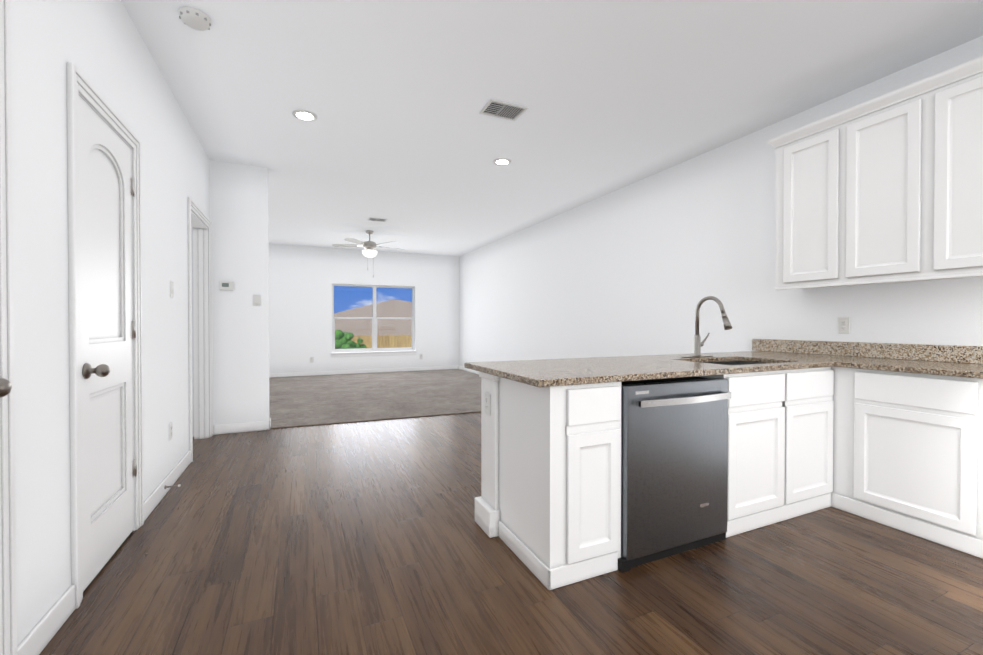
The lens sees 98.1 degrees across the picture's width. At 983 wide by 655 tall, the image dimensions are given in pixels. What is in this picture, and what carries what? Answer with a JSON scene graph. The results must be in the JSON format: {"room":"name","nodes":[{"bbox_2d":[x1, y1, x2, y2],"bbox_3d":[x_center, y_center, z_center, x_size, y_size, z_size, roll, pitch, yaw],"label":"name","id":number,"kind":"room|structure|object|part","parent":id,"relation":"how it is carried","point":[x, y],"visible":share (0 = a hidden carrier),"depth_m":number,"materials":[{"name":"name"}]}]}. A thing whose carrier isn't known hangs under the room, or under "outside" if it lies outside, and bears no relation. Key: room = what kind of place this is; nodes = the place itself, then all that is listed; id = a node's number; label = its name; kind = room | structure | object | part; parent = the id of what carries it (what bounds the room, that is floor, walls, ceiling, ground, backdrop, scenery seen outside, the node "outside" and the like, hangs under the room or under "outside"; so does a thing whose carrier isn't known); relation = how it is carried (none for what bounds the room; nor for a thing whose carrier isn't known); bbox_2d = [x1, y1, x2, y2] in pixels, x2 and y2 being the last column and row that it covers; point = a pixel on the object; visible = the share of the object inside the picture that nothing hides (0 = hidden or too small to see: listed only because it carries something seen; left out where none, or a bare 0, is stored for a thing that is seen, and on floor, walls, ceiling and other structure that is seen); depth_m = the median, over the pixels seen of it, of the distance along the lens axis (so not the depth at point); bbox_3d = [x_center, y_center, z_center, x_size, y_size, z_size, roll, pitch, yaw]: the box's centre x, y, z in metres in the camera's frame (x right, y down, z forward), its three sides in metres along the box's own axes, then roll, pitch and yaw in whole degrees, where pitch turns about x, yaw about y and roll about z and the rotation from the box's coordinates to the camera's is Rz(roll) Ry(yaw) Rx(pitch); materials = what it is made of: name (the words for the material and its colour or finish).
{"room":"kitchen","nodes":[
{"label":"kitchen","id":0,"kind":"room"},
{"bbox_2d":[11,0,209,645],"bbox_3d":[-1.292,-0.263,0.736,0.120,2.740,7.660,0,1,-24],"label":"wall","id":1,"kind":"structure","parent":0,"point":[101,45],"depth_m":1.61,"materials":[{"name":"paint"}]},
{"bbox_2d":[0,0,16,654],"bbox_3d":[-1.451,0.041,1.265,0.021,2.121,0.072,0,1,-24],"label":"door frame","id":2,"kind":"structure","parent":1,"relation":"attached to","point":[10,321],"depth_m":1.28,"materials":[{"name":"paint"}]},
{"bbox_2d":[17,585,74,654],"bbox_3d":[-1.548,1.050,1.483,0.014,0.100,0.390,0,1,-24],"label":"baseboard","id":3,"kind":"structure","parent":1,"relation":"attached to","point":[41,634],"depth_m":1.49,"materials":[{"name":"paint"}]},
{"bbox_2d":[78,84,133,147],"bbox_3d":[-1.786,-0.967,1.993,0.011,0.026,0.628,0,1,-24],"label":"door frame","id":4,"kind":"structure","parent":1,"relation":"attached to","point":[99,110],"depth_m":1.93,"materials":[{"name":"paint"}]},
{"bbox_2d":[79,96,133,590],"bbox_3d":[-1.808,0.069,1.993,0.035,2.029,0.612,0,1,-24],"label":"closet door","id":5,"kind":"structure","parent":1,"relation":"in","point":[105,198],"depth_m":1.99,"materials":[{"name":"white paint"}]},
{"bbox_2d":[82,363,109,378],"bbox_3d":[-1.659,0.182,1.798,0.077,0.066,0.066,0,1,-24],"label":"door knob","id":6,"kind":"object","parent":5,"relation":"attached to","point":[100,370],"depth_m":1.78,"materials":[{"name":"grey metal"}]},
{"bbox_2d":[76,67,139,145],"bbox_3d":[-1.782,-1.003,1.995,0.021,0.046,0.728,0,1,-24],"label":"door frame","id":7,"kind":"structure","parent":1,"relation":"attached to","point":[86,88],"depth_m":1.92,"materials":[{"name":"paint"}]},
{"bbox_3d":[-1.782,-1.015,1.995,0.021,0.022,0.728,0,1,-24],"label":"door casing trim closet","id":8,"kind":"part","parent":7,"relation":"part of","materials":[{"name":"white wood"}]},
{"bbox_2d":[83,530,133,592],"bbox_3d":[-1.820,1.093,1.996,0.056,0.004,0.616,0,1,-24],"label":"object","id":9,"kind":"structure","parent":1,"relation":"in","point":[107,562],"depth_m":1.97,"materials":[{"name":"grey"}]},
{"bbox_2d":[130,178,136,476],"bbox_3d":[-1.909,-0.001,2.276,0.013,1.597,0.028,0,1,-24],"label":"closet door hinge","id":10,"kind":"object","parent":1,"relation":"attached to","point":[133,327],"visible":1,"depth_m":2.28,"materials":[{"name":"silver metal"}]},
{"bbox_2d":[144,450,190,520],"bbox_3d":[-2.178,1.037,2.890,0.014,0.100,1.155,0,1,-24],"label":"baseboard","id":11,"kind":"structure","parent":1,"relation":"attached to","point":[154,498],"depth_m":2.77,"materials":[{"name":"paint"}]},
{"bbox_2d":[169,422,172,440],"bbox_3d":[-2.199,0.711,2.925,0.006,0.114,0.070,0,1,-24],"label":"outlet","id":12,"kind":"object","parent":1,"relation":"attached to","point":[170,431],"visible":1,"depth_m":2.91,"materials":[{"name":"white plastic"}]},
{"bbox_2d":[170,281,173,297],"bbox_3d":[-2.220,-0.263,2.962,0.006,0.114,0.070,0,1,-24],"label":"light switch","id":13,"kind":"object","parent":1,"relation":"attached to","point":[171,294],"visible":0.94,"depth_m":2.94,"materials":[{"name":"white plastic"}]},
{"bbox_2d":[164,484,180,488],"bbox_3d":[-2.074,1.033,2.775,0.082,0.024,0.024,0,1,-24],"label":"door stop","id":14,"kind":"object","parent":1,"relation":"attached to","point":[178,485],"visible":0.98,"depth_m":2.77,"materials":[{"name":"grey metal"}]},
{"bbox_2d":[187,197,192,461],"bbox_3d":[-2.415,0.022,3.419,0.021,2.121,0.022,0,1,-24],"label":"doorway","id":15,"kind":"structure","parent":1,"relation":"in","point":[190,327],"depth_m":3.41,"materials":[{"name":"paint"}]},
{"bbox_2d":[191,210,207,228],"bbox_3d":[-2.659,-0.961,3.783,0.120,0.015,0.750,0,1,-24],"label":"doorway","id":16,"kind":"structure","parent":1,"relation":"in","point":[196,222],"depth_m":3.90,"materials":[{"name":"paint"}]},
{"bbox_2d":[191,206,208,226],"bbox_3d":[-2.599,-0.983,3.809,0.011,0.026,0.758,0,1,-24],"label":"doorway","id":17,"kind":"structure","parent":1,"relation":"in","point":[199,216],"depth_m":3.76,"materials":[{"name":"paint"}]},
{"bbox_2d":[191,202,209,224],"bbox_3d":[-2.597,-1.008,3.810,0.016,0.024,0.810,0,1,-24],"label":"doorway","id":18,"kind":"structure","parent":1,"relation":"in","point":[199,212],"depth_m":3.77,"materials":[{"name":"paint"}]},
{"bbox_2d":[198,228,203,438],"bbox_3d":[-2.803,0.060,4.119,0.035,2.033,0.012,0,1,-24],"label":"door","id":19,"kind":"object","parent":1,"relation":"in","point":[201,346],"visible":1,"depth_m":4.11,"materials":[{"name":"paint"}]},
{"bbox_2d":[191,199,210,222],"bbox_3d":[-2.595,-1.031,3.811,0.021,0.022,0.858,0,1,-24],"label":"doorway","id":20,"kind":"structure","parent":1,"relation":"in","point":[200,210],"depth_m":3.75,"materials":[{"name":"paint"}]},
{"bbox_2d":[193,228,208,438],"bbox_3d":[-2.811,0.053,4.130,0.120,2.045,0.015,0,1,-24],"label":"doorway","id":21,"kind":"structure","parent":1,"relation":"in","point":[196,330],"depth_m":4.12,"materials":[{"name":"paint"}]},
{"bbox_2d":[208,225,210,436],"bbox_3d":[-2.760,0.038,4.176,0.011,2.075,0.026,0,1,-24],"label":"doorway","id":22,"kind":"structure","parent":1,"relation":"in","point":[209,333],"depth_m":4.17,"materials":[{"name":"paint"}]},
{"bbox_2d":[210,223,211,436],"bbox_3d":[-2.767,0.026,4.200,0.016,2.099,0.024,0,1,-24],"label":"doorway","id":23,"kind":"structure","parent":1,"relation":"in","point":[210,330],"depth_m":4.19,"materials":[{"name":"paint"}]},
{"bbox_2d":[211,222,212,435],"bbox_3d":[-2.775,0.015,4.222,0.021,2.121,0.022,0,1,-24],"label":"doorway","id":24,"kind":"structure","parent":1,"relation":"in","point":[212,328],"depth_m":4.22,"materials":[{"name":"paint"}]},
{"bbox_3d":[-1.296,0.079,0.850,0.035,2.029,0.797,0,1,-24],"label":"door","id":25,"kind":"structure","parent":1,"relation":"in","visible":0},
{"bbox_2d":[0,378,11,397],"bbox_3d":[-1.381,0.168,1.177,0.077,0.066,0.066,0,1,-24],"label":"door knob","id":26,"kind":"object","parent":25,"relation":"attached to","point":[5,387],"depth_m":1.18,"materials":[{"name":"grey metal"}]},
{"bbox_2d":[191,160,268,436],"bbox_3d":[-3.178,-0.294,4.154,1.790,2.740,0.120,0,1,-24],"label":"wall","id":27,"kind":"structure","parent":0,"point":[239,214],"depth_m":4.36,"materials":[{"name":"paint"}]},
{"bbox_2d":[219,281,233,289],"bbox_3d":[-2.670,-0.420,4.301,0.124,0.090,0.026,0,1,-24],"label":"thermostat","id":28,"kind":"object","parent":27,"relation":"attached to","point":[226,285],"visible":1,"depth_m":4.29,"materials":[{"name":"white plastic"}]},
{"bbox_2d":[213,420,269,434],"bbox_3d":[-2.561,1.024,4.369,0.524,0.100,0.014,0,1,-24],"label":"baseboard","id":29,"kind":"structure","parent":27,"relation":"attached to","point":[240,427],"depth_m":4.36,"materials":[{"name":"paint"}]},
{"bbox_2d":[253,295,260,305],"bbox_3d":[-2.431,-0.282,4.419,0.070,0.114,0.006,0,1,-24],"label":"light switch","id":30,"kind":"object","parent":27,"relation":"attached to","point":[256,304],"visible":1,"depth_m":4.42,"materials":[{"name":"white plastic"}]},
{"bbox_2d":[269,244,458,372],"bbox_3d":[-3.431,-0.340,9.256,5.740,2.740,0.160,0,1,-24],"label":"wall","id":31,"kind":"structure","parent":0,"point":[302,279],"depth_m":9.24,"materials":[{"name":"paint"}]},
{"bbox_2d":[269,365,458,377],"bbox_3d":[-3.340,0.974,9.213,5.620,0.088,0.014,0,1,-24],"label":"baseboard","id":32,"kind":"structure","parent":31,"relation":"attached to","point":[296,374],"depth_m":9.40,"materials":[{"name":"paint"}]},
{"bbox_2d":[331,284,416,356],"bbox_3d":[-2.621,-0.160,9.590,1.870,1.574,0.165,0,1,-24],"label":"window","id":33,"kind":"structure","parent":31,"relation":"in","point":[374,318],"depth_m":9.60,"materials":[{"name":"white plastic"}]},
{"bbox_2d":[270,412,477,428],"bbox_3d":[-0.563,1.063,5.201,3.830,0.006,0.208,0,1,-24],"label":"threshold strip","id":34,"kind":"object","parent":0,"point":[371,420],"depth_m":4.88,"materials":[{"name":"wood"}]},
{"bbox_2d":[269,369,480,427],"bbox_3d":[-2.312,1.059,7.063,5.740,0.042,5.021,0,1,-24],"label":"floor","id":35,"kind":"structure","parent":0,"point":[311,400],"depth_m":6.45,"materials":[{"name":"beige carpet"}]},
{"bbox_2d":[39,412,982,654],"bbox_3d":[0.213,1.115,1.425,5.740,0.030,7.905,0,1,-24],"label":"floor","id":36,"kind":"structure","parent":0,"point":[365,538],"depth_m":1.85,"materials":[{"name":"brown wood"}]},
{"bbox_2d":[66,62,79,608],"bbox_3d":[-1.628,0.038,1.662,0.021,2.121,0.022,0,1,-24],"label":"door frame","id":37,"kind":"structure","parent":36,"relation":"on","point":[73,322],"depth_m":1.66,"materials":[{"name":"paint"}]},
{"bbox_2d":[76,74,81,602],"bbox_3d":[-1.640,0.049,1.682,0.016,2.099,0.024,0,1,-24],"label":"door frame","id":38,"kind":"structure","parent":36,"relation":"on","point":[78,338],"depth_m":1.69,"materials":[{"name":"paint"}]},
{"bbox_2d":[77,83,82,598],"bbox_3d":[-1.653,0.060,1.704,0.011,2.075,0.026,0,1,-24],"label":"door frame","id":39,"kind":"structure","parent":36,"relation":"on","point":[79,340],"depth_m":1.71,"materials":[{"name":"paint"}]},
{"bbox_2d":[132,144,138,529],"bbox_3d":[-1.920,0.055,2.301,0.011,2.075,0.026,0,1,-24],"label":"door frame","id":40,"kind":"structure","parent":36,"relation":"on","point":[135,343],"depth_m":2.29,"materials":[{"name":"paint"}]},
{"bbox_2d":[136,142,141,527],"bbox_3d":[-1.928,0.043,2.325,0.016,2.099,0.024,0,1,-24],"label":"door frame","id":41,"kind":"structure","parent":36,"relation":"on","point":[138,318],"depth_m":2.32,"materials":[{"name":"paint"}]},
{"bbox_2d":[139,140,143,525],"bbox_3d":[-1.935,0.032,2.346,0.021,2.121,0.022,0,1,-24],"label":"door frame","id":42,"kind":"structure","parent":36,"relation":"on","point":[141,353],"depth_m":2.34,"materials":[{"name":"paint"}]},
{"bbox_2d":[475,371,490,537],"bbox_3d":[0.162,0.665,2.395,0.415,0.854,0.199,0,1,-24],"label":"wall","id":43,"kind":"structure","parent":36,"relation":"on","point":[482,503],"depth_m":2.33,"materials":[{"name":"white paint"}]},
{"bbox_2d":[485,392,489,414],"bbox_3d":[-0.023,0.412,2.310,0.010,0.114,0.070,0,1,-24],"label":"outlet","id":44,"kind":"object","parent":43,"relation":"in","point":[487,403],"visible":1,"depth_m":2.30,"materials":[{"name":"white plastic"}]},
{"bbox_2d":[491,375,621,589],"bbox_3d":[0.306,0.668,2.073,0.415,0.854,0.507,0,1,-24],"label":"base cabinet","id":45,"kind":"object","parent":36,"relation":"on","point":[556,450],"depth_m":1.88,"materials":[{"name":"white paint"}]},
{"bbox_3d":[1.616,1.060,1.163,2.013,0.086,3.240,0,1,-24],"label":"trim","id":46,"kind":"part","parent":45,"relation":"part of","materials":[{"name":"white paint"}]},
{"bbox_2d":[618,376,730,572],"bbox_3d":[0.771,0.676,2.331,0.692,0.832,0.730,0,1,-24],"label":"dishwasher","id":47,"kind":"object","parent":36,"relation":"on","point":[674,455],"visible":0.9,"depth_m":2.03,"materials":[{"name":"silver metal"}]},
{"bbox_3d":[0.936,0.342,2.030,0.590,0.030,0.052,0,1,-24],"label":"handle","id":48,"kind":"part","parent":47,"relation":"part of","materials":[{"name":"silver metal"}]},
{"bbox_2d":[723,367,854,514],"bbox_3d":[2.204,0.660,2.964,0.596,0.854,0.805,0,1,-24],"label":"base cabinet","id":49,"kind":"object","parent":36,"relation":"on","point":[791,432],"depth_m":2.45,"materials":[{"name":"white paint"}]},
{"bbox_2d":[464,352,823,386],"bbox_3d":[0.933,0.220,2.524,2.010,0.030,0.864,0,1,-24],"label":"countertop","id":50,"kind":"structure","parent":49,"relation":"on","point":[569,371],"depth_m":2.27,"materials":[{"name":"stone"}]},
{"bbox_2d":[681,296,731,357],"bbox_3d":[1.460,-0.003,2.826,0.250,0.411,0.285,0,1,-24],"label":"kitchen faucet","id":51,"kind":"object","parent":50,"relation":"on","point":[698,344],"visible":1,"depth_m":2.91,"materials":[{"name":"silver metal"}]},
{"bbox_3d":[1.413,0.198,2.932,0.250,0.006,0.056,0,1,-24],"label":"deck plate","id":52,"kind":"part","parent":51,"relation":"part of","materials":[{"name":"silver metal"}]},
{"bbox_3d":[1.470,0.085,2.956,0.087,0.098,0.035,0,1,-24],"label":"handle","id":53,"kind":"part","parent":51,"relation":"part of","materials":[{"name":"silver metal"}]},
{"bbox_2d":[702,361,764,364],"bbox_3d":[1.516,0.343,2.656,0.690,0.214,0.480,0,1,-24],"label":"sink","id":54,"kind":"object","parent":50,"relation":"in","point":[734,362],"visible":0.1,"depth_m":2.93,"materials":[{"name":"silver metal"}]},
{"bbox_2d":[728,339,982,378],"bbox_3d":[2.634,0.177,1.824,0.741,0.130,3.630,0,1,-24],"label":"countertop","id":55,"kind":"structure","parent":49,"relation":"on","point":[943,360],"depth_m":2.65,"materials":[{"name":"stone"}]},
{"bbox_2d":[855,368,978,555],"bbox_3d":[2.478,0.665,2.366,0.585,0.854,0.512,0,1,-24],"label":"base cabinet","id":56,"kind":"object","parent":36,"relation":"on","point":[902,451],"depth_m":2.23,"materials":[{"name":"white paint"}]},
{"bbox_2d":[975,378,982,558],"bbox_3d":[2.683,0.669,1.907,0.585,0.854,0.493,0,1,-24],"label":"base cabinet","id":57,"kind":"object","parent":36,"relation":"on","point":[978,410],"depth_m":2.03,"materials":[{"name":"white paint"}]},
{"bbox_2d":[121,0,982,256],"bbox_3d":[-0.809,-1.689,3.536,5.860,0.060,12.640,0,1,-24],"label":"ceiling","id":58,"kind":"structure","parent":0,"point":[406,139],"depth_m":2.94,"materials":[{"name":"paint"}]},
{"bbox_2d":[178,6,211,30],"bbox_3d":[-1.569,-1.626,2.260,0.144,0.042,0.144,0,1,-24],"label":"smoke detector","id":59,"kind":"object","parent":58,"relation":"attached to","point":[194,18],"visible":1,"depth_m":2.23,"materials":[{"name":"white plastic"}]},
{"bbox_2d":[292,110,316,121],"bbox_3d":[-1.456,-1.652,3.329,0.180,0.010,0.180,0,1,-24],"label":"recessed light","id":60,"kind":"object","parent":58,"relation":"in","point":[305,115],"visible":1,"depth_m":3.31,"materials":[{"name":"white plastic"}]},
{"bbox_2d":[332,230,404,276],"bbox_3d":[-2.143,-1.287,7.558,1.253,0.815,1.238,0,1,-24],"label":"ceiling fan","id":61,"kind":"object","parent":58,"relation":"hanging from","point":[369,246],"visible":1,"depth_m":7.44,"materials":[{"name":"silver metal"}]},
{"bbox_3d":[-2.146,-1.292,7.516,0.260,0.115,0.260,0,1,-24],"label":"lamp shade","id":62,"kind":"part","parent":61,"relation":"part of","materials":[{"name":"white glass"}]},
{"bbox_3d":[-2.115,-1.122,7.453,0.109,0.486,0.027,0,1,-24],"label":"pull chain","id":63,"kind":"part","parent":61,"relation":"part of","materials":[{"name":"silver metal"}]},
{"bbox_2d":[368,217,387,221],"bbox_3d":[-1.782,-1.683,6.662,0.280,0.008,0.200,0,1,-24],"label":"ceiling vent","id":64,"kind":"object","parent":58,"relation":"in","point":[377,219],"visible":1,"depth_m":6.65,"materials":[{"name":"white plastic"}]},
{"bbox_2d":[493,158,510,165],"bbox_3d":[0.106,-1.661,4.281,0.180,0.010,0.180,0,1,-24],"label":"recessed light","id":65,"kind":"object","parent":58,"relation":"in","point":[501,161],"visible":0.98,"depth_m":4.26,"materials":[{"name":"white plastic"}]},
{"bbox_2d":[479,99,527,120],"bbox_3d":[0.090,-1.652,3.252,0.310,0.008,0.225,0,1,-24],"label":"ceiling vent","id":66,"kind":"object","parent":58,"relation":"in","point":[502,110],"visible":1,"depth_m":3.24,"materials":[{"name":"white plastic"}]},
{"bbox_2d":[459,36,982,365],"bbox_3d":[1.810,-0.299,4.721,0.120,2.740,12.640,0,1,-24],"label":"wall","id":67,"kind":"structure","parent":0,"point":[644,266],"depth_m":4.28,"materials":[{"name":"paint"}]},
{"bbox_2d":[459,365,478,374],"bbox_3d":[0.725,1.000,6.992,0.014,0.100,7.390,0,1,-24],"label":"baseboard","id":68,"kind":"structure","parent":67,"relation":"attached to","point":[468,370],"depth_m":9.77,"materials":[{"name":"paint"}]},
{"bbox_2d":[771,112,850,289],"bbox_3d":[2.320,-0.838,3.012,0.335,1.093,0.429,0,1,-24],"label":"upper cabinet","id":69,"kind":"object","parent":67,"relation":"attached to","point":[807,156],"depth_m":2.94,"materials":[{"name":"white paint"}]},
{"bbox_3d":[2.877,-1.340,1.734,0.358,0.066,3.292,0,1,-24],"label":"crown","id":70,"kind":"part","parent":69,"relation":"part of","materials":[{"name":"white paint"}]},
{"bbox_2d":[838,317,849,333],"bbox_3d":[2.499,-0.014,3.027,0.010,0.114,0.070,0,1,-24],"label":"outlet","id":71,"kind":"object","parent":67,"relation":"attached to","point":[843,325],"depth_m":3.02,"materials":[{"name":"white plastic"}]},
{"bbox_2d":[752,339,982,386],"bbox_3d":[2.963,0.160,1.971,0.021,0.100,3.630,0,1,-24],"label":"backsplash","id":72,"kind":"structure","parent":67,"relation":"attached to","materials":[{"name":"stone"}]},
{"bbox_2d":[835,79,928,285],"bbox_3d":[2.491,-0.834,2.629,0.335,1.093,0.409,0,1,-24],"label":"upper cabinet","id":73,"kind":"object","parent":67,"relation":"attached to","point":[885,188],"depth_m":2.56,"materials":[{"name":"white paint"}]},
{"bbox_2d":[919,56,982,279],"bbox_3d":[2.658,-0.831,2.256,0.335,1.093,0.409,0,1,-24],"label":"upper cabinet","id":74,"kind":"object","parent":67,"relation":"attached to","point":[952,97],"depth_m":2.28,"materials":[{"name":"white paint"}]},
{"label":"outside","id":75,"kind":"structure","parent":0,"visible":0},
{"bbox_3d":[-9.360,3.156,45.168,100.000,0.100,69.900,0,1,-24],"label":"ground","id":76,"kind":"structure","parent":75,"visible":0},
{"bbox_2d":[335,330,365,348],"bbox_3d":[-5.413,1.722,16.130,1.344,3.292,0.795,0,1,-24],"label":"bushes","id":77,"kind":"object","parent":76,"relation":"on","point":[340,340],"depth_m":15.81,"materials":[{"name":"green plant"}]},
{"bbox_2d":[351,335,410,347],"bbox_3d":[0.944,1.806,19.725,42.025,3.060,0.060,0,1,-24],"label":"fence","id":78,"kind":"object","parent":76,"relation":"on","point":[368,344],"depth_m":17.36,"materials":[{"name":"brown wood"}]},
{"bbox_3d":[-6.217,1.892,30.183,19.700,2.698,12.200,0,1,-24],"label":"wall","id":79,"kind":"structure","parent":0,"visible":0},
{"bbox_2d":[334,300,411,338],"bbox_3d":[-6.217,-0.699,30.160,20.500,2.480,13.000,0,1,-24],"label":"house roof","id":80,"kind":"structure","parent":79,"relation":"on","point":[347,325],"depth_m":25.61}
]}

